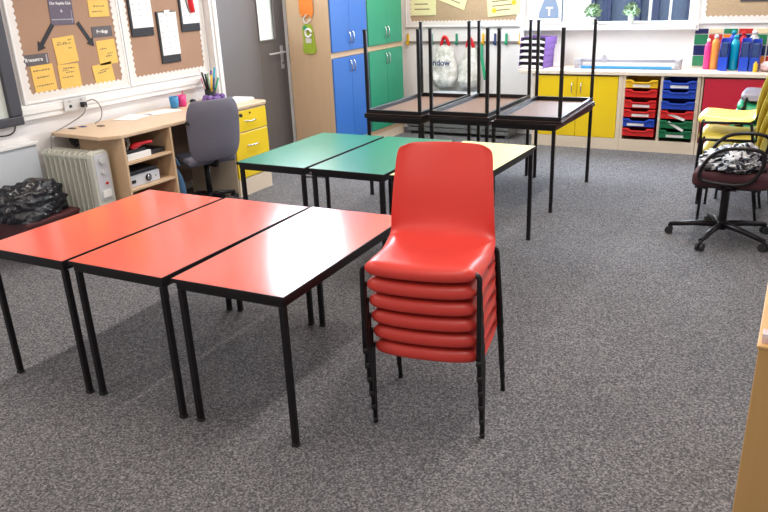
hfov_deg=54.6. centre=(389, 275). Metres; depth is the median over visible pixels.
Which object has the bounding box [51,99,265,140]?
countertop
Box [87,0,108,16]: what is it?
paper
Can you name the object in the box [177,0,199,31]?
clipboard
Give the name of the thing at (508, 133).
bench
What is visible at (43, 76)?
paper
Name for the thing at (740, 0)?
paper
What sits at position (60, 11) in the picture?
sheet
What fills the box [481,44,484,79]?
lanyard
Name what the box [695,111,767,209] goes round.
chair
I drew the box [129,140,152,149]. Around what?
stapler
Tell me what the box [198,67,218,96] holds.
pens
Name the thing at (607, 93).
base cabinet
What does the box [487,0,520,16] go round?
paper
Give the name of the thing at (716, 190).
chair
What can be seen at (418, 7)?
paper
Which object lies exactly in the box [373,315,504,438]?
chair
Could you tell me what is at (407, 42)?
rail
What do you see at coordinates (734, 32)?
paint bottle
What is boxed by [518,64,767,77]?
countertop
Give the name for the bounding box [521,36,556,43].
tray
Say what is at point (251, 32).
door
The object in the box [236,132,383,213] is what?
table
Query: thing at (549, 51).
tray
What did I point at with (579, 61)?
paper trimmer
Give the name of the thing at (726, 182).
office chair
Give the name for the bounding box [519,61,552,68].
tray
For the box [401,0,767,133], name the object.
wall
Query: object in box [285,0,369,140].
tall cabinet
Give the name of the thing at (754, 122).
chair
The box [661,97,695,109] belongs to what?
tray
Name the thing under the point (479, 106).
table
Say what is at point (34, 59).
label
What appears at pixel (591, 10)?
potted plant
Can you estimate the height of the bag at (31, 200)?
0.274 m
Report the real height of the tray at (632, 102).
0.082 m
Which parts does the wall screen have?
display panel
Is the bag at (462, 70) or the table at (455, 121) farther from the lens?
the bag at (462, 70)
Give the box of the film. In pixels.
[698,142,767,173]
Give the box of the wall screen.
[0,10,24,128]
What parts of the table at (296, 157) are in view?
leg, frame, leg, leg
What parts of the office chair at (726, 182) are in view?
arm, arm, arm, seat, armrest, armrest, arm, arm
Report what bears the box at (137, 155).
on the desk at (168, 130)
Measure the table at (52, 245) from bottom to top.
0.682 m
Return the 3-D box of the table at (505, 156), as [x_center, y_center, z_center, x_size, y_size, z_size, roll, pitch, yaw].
[0.521,-0.442,4.973,0.550,0.682,1.100,10,24,28]
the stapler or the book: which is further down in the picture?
the stapler
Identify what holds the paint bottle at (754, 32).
on the countertop at (685, 71)
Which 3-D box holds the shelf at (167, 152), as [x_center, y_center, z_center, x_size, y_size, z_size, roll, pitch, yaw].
[-2.047,-0.945,5.867,0.455,0.018,0.465,9,24,27]
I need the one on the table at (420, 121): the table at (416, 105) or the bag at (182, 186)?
the table at (416, 105)
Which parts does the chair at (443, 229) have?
leg, leg, leg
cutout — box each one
[38,23,53,50]
[76,21,93,45]
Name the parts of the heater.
control panel, switch panel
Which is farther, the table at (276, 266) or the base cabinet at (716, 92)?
the base cabinet at (716, 92)
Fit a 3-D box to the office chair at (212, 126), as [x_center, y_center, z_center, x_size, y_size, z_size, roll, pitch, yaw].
[-1.575,-1.055,6.377,0.599,0.952,0.627,-18,26,-34]
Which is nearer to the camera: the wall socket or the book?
the wall socket
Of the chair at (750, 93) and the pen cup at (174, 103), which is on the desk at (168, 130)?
the pen cup at (174, 103)
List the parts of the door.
vision panel, lever handle, handle plate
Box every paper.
[30,63,57,92]
[52,35,78,64]
[57,63,81,89]
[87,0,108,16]
[92,61,115,86]
[95,39,117,64]
[411,0,435,15]
[440,0,466,9]
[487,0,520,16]
[740,0,767,1]
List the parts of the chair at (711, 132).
leg, rail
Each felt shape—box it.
[298,0,312,23]
[302,24,316,53]
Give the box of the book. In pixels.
[232,96,253,103]
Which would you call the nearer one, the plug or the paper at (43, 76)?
the paper at (43, 76)
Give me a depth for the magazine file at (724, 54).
7.44 m
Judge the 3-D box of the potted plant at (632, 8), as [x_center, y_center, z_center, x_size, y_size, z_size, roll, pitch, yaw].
[2.600,-2.825,8.005,0.212,0.239,0.127,9,24,27]
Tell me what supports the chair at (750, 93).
on the chair at (751, 105)
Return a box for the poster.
[534,0,561,23]
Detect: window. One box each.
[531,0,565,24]
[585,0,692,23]
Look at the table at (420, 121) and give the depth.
6.38 m
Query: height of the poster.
0.500 m
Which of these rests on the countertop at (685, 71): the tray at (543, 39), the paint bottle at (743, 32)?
the paint bottle at (743, 32)
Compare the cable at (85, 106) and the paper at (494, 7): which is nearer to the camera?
the cable at (85, 106)
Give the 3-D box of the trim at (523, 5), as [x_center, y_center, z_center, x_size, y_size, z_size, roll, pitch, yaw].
[2.369,-3.074,8.094,1.945,1.440,0.030,9,24,27]
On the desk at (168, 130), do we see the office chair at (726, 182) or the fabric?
the fabric
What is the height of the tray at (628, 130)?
0.082 m
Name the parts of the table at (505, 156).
frame, leg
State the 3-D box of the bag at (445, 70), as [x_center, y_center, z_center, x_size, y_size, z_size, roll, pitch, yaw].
[0.663,-2.625,9.136,0.368,0.622,0.174,9,24,27]
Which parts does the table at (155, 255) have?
leg, frame, leg, leg, leg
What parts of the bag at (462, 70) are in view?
bag handle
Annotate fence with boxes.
[561,0,689,21]
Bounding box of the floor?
[0,127,767,511]
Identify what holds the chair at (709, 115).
on the chair at (711, 132)
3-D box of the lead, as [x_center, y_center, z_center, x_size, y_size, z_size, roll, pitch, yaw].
[-2.001,-0.995,5.625,0.014,0.111,0.104,9,24,27]
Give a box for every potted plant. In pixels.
[584,3,601,24]
[622,1,640,24]
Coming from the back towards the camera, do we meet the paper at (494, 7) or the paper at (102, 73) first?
the paper at (494, 7)
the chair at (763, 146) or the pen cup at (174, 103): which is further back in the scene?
the pen cup at (174, 103)
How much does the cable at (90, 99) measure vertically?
0.191 m
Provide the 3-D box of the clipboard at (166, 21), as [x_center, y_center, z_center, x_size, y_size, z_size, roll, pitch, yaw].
[-1.966,-2.137,6.648,0.028,0.447,0.240,9,24,27]
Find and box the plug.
[80,102,86,106]
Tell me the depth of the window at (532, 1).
8.49 m
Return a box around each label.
[23,53,49,65]
[91,25,112,37]
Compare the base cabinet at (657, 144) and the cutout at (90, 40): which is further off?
the base cabinet at (657, 144)
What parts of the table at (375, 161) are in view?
leg, frame, leg, leg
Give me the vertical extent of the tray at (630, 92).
0.082 m
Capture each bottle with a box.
[702,39,711,68]
[709,34,719,69]
[728,35,739,69]
[730,30,736,40]
[737,31,746,67]
[750,30,758,42]
[753,61,757,71]
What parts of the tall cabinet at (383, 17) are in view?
cupboard door, cupboard door, cupboard door, cupboard door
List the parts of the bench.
panel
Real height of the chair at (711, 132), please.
0.776 m
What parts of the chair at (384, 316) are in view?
leg, leg, leg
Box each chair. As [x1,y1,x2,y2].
[175,97,242,198]
[359,141,503,367]
[364,177,503,382]
[367,268,503,397]
[369,212,504,411]
[371,298,504,425]
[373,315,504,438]
[665,132,767,251]
[694,76,767,170]
[695,94,767,192]
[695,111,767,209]
[695,128,767,226]
[714,189,767,203]
[729,121,759,130]
[735,99,757,142]
[737,87,761,142]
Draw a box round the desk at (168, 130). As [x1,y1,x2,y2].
[51,99,272,200]
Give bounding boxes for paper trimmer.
[574,54,682,69]
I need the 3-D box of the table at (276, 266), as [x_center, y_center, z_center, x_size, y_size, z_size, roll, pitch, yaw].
[-0.391,0.174,3.498,0.550,0.682,1.100,8,24,25]
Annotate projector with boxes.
[129,163,159,187]
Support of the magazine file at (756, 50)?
on the countertop at (685, 71)
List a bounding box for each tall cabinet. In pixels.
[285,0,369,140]
[365,0,403,136]
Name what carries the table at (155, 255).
on the floor
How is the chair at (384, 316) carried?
on the chair at (399, 334)
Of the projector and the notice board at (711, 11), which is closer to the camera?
the projector
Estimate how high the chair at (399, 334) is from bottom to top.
0.776 m
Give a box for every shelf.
[128,150,171,165]
[132,175,175,191]
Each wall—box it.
[0,0,217,188]
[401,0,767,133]
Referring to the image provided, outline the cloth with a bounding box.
[759,61,767,70]
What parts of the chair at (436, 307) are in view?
leg, leg, leg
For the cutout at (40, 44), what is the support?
attached to the notice board at (27, 22)
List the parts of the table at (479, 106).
leg, leg, frame, leg, leg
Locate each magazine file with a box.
[717,38,731,70]
[738,38,752,71]
[748,39,762,71]
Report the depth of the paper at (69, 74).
5.82 m
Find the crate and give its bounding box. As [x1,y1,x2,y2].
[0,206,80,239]
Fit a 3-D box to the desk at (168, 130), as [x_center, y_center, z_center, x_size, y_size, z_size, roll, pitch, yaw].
[-1.848,-0.994,6.444,0.715,0.810,1.915,9,24,27]
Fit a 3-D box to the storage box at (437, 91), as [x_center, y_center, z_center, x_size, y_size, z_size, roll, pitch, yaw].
[0.807,-2.180,9.111,0.610,0.129,0.260,9,24,27]
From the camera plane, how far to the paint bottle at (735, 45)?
7.42 m
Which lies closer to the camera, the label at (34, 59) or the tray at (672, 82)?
the label at (34, 59)
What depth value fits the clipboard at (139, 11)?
6.33 m
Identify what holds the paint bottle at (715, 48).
on the countertop at (685, 71)
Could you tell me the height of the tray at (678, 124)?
0.114 m
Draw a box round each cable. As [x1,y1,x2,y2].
[0,126,15,136]
[50,106,85,148]
[87,99,101,123]
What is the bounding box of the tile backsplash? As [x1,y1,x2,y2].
[691,28,767,65]
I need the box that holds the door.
[215,0,293,150]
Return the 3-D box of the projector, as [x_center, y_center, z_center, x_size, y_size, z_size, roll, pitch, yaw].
[-2.040,-0.798,5.871,0.346,0.118,0.310,9,24,27]
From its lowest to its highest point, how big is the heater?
0.708 m
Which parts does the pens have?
pot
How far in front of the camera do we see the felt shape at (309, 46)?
7.80 m
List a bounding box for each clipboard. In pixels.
[126,0,153,36]
[155,10,180,63]
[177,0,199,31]
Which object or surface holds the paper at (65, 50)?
attached to the notice board at (27, 22)
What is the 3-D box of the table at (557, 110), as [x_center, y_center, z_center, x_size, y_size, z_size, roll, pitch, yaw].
[1.315,-1.711,6.144,0.550,0.709,1.100,9,24,26]
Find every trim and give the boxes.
[0,140,38,151]
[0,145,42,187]
[21,73,209,120]
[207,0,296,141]
[519,0,700,55]
[521,24,696,30]
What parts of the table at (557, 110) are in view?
leg, leg, frame, leg, leg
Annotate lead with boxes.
[124,138,129,150]
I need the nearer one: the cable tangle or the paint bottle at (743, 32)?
the cable tangle
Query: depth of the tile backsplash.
7.74 m
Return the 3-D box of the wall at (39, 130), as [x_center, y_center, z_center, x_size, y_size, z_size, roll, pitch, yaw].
[-2.962,-1.595,5.092,0.280,3.000,11.360,9,24,27]
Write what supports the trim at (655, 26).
attached to the wall at (617, 44)
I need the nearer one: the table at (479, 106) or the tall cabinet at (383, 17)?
the table at (479, 106)
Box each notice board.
[0,0,130,104]
[117,0,209,86]
[405,0,521,26]
[698,0,767,23]
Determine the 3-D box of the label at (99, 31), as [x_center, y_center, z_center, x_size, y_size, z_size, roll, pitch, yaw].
[-2.326,-1.979,6.025,0.004,0.082,0.205,9,24,27]
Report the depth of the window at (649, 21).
7.97 m
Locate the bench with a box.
[407,121,517,138]
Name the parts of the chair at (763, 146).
leg, leg, leg, leg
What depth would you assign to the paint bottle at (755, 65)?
7.27 m
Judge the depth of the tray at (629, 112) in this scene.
7.84 m
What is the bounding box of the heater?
[40,147,115,212]
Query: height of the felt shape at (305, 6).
0.323 m
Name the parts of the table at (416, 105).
leg, frame, leg, leg, leg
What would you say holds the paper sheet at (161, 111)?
on the desk at (168, 130)
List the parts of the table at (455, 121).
leg, frame, leg, leg, leg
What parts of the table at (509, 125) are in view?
leg, leg, frame, leg, leg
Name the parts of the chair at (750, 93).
leg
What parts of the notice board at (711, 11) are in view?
cork panel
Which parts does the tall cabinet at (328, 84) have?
cupboard door, cupboard door, cupboard door, cupboard door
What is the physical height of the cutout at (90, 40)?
0.198 m
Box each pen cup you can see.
[169,96,178,108]
[177,90,186,106]
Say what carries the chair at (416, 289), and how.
on the chair at (436, 307)
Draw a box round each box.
[127,149,150,161]
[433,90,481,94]
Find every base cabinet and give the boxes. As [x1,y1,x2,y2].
[531,74,623,149]
[618,76,701,154]
[693,77,765,154]
[732,284,767,511]
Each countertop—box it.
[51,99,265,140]
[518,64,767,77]
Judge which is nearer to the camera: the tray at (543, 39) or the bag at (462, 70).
the tray at (543, 39)
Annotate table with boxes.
[0,190,232,393]
[68,198,314,418]
[170,207,390,447]
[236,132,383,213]
[308,136,453,246]
[362,21,470,117]
[364,116,470,194]
[389,141,535,239]
[427,20,532,119]
[427,117,528,175]
[489,104,594,212]
[494,19,597,124]
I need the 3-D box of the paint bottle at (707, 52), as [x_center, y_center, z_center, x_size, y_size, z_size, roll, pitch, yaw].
[3.255,-2.271,7.612,0.066,0.300,0.066,9,24,27]
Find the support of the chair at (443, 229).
on the chair at (416, 289)
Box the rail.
[405,33,519,44]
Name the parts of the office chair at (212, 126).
seat, backrest, arm, arm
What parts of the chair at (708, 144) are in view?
leg, leg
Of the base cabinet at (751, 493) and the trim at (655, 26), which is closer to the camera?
the base cabinet at (751, 493)
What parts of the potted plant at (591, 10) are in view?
plant pot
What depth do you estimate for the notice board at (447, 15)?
8.95 m
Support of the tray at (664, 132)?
in the base cabinet at (657, 144)
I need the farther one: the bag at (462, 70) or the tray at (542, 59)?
the bag at (462, 70)
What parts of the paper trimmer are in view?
guide rail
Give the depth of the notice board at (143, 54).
6.58 m
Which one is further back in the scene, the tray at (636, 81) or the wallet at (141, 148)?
the tray at (636, 81)
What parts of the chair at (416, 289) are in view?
leg, leg, leg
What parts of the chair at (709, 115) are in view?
leg, rail, leg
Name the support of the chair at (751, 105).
on the chair
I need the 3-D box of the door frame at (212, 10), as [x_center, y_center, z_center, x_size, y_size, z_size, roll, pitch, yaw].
[-1.423,-2.207,7.683,0.150,2.130,1.235,9,24,27]
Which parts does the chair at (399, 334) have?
leg, leg, leg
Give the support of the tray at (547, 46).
on the tray at (549, 51)
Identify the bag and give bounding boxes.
[0,177,68,224]
[175,158,186,193]
[433,35,457,87]
[458,38,476,88]
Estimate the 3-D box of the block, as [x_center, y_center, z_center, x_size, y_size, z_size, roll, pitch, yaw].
[1.224,0.196,2.222,0.200,0.030,0.040,9,24,27]
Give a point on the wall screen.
(11, 113)
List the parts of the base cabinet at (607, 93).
cabinet door, cabinet door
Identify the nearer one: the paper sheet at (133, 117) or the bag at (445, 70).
the paper sheet at (133, 117)
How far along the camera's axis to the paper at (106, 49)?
6.10 m
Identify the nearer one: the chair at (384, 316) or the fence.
the chair at (384, 316)
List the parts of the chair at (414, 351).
leg, leg, leg, leg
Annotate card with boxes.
[553,44,560,66]
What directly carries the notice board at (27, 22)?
attached to the wall at (39, 130)
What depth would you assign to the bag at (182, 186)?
6.11 m
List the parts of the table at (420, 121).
leg, frame, leg, leg, leg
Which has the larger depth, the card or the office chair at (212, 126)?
the card
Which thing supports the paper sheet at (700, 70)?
on the countertop at (685, 71)
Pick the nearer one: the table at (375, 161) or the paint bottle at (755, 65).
the table at (375, 161)
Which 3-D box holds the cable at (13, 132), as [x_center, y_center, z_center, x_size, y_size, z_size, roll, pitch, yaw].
[-2.833,-0.987,5.236,0.041,0.065,0.505,9,24,27]
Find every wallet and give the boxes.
[125,145,145,154]
[130,144,164,153]
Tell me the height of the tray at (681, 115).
0.103 m
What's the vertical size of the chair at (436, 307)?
0.776 m
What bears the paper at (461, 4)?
attached to the notice board at (447, 15)
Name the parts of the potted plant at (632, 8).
plant pot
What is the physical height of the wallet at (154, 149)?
0.034 m
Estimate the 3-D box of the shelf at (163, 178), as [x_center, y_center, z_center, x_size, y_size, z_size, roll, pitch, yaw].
[-2.040,-0.753,5.942,0.455,0.018,0.465,9,24,27]
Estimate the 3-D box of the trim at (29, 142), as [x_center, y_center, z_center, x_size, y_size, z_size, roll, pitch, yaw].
[-4.029,-0.038,3.272,0.095,0.023,5.735,9,24,27]
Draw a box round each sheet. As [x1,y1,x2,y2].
[47,0,74,24]
[114,114,149,120]
[140,109,180,115]
[700,70,719,71]
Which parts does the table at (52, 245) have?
leg, frame, leg, leg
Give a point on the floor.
(631, 351)
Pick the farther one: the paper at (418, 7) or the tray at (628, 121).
the paper at (418, 7)
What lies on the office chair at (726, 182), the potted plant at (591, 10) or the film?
the film
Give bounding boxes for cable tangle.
[69,138,79,146]
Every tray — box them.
[519,54,553,62]
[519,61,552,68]
[520,42,556,49]
[520,48,553,55]
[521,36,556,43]
[622,124,656,136]
[623,105,658,117]
[623,115,657,127]
[624,96,658,108]
[625,86,659,97]
[626,76,660,87]
[658,128,691,138]
[659,118,692,131]
[660,109,693,120]
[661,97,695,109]
[662,88,696,98]
[663,77,697,88]
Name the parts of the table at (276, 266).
leg, frame, leg, leg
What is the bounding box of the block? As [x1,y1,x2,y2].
[761,329,767,343]
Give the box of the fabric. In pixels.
[202,93,224,100]
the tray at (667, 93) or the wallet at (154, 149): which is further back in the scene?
the tray at (667, 93)
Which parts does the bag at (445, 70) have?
bag handle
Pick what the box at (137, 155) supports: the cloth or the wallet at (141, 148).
the wallet at (141, 148)
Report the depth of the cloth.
7.27 m
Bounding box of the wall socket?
[62,96,87,111]
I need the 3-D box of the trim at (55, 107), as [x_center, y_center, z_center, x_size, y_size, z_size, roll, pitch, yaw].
[-3.570,-0.590,4.045,0.045,0.110,7.800,9,24,27]
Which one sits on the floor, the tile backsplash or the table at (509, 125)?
the table at (509, 125)
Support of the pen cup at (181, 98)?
on the desk at (168, 130)
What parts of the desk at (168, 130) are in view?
panel, panel, panel, modesty panel, drawer, drawer, drawer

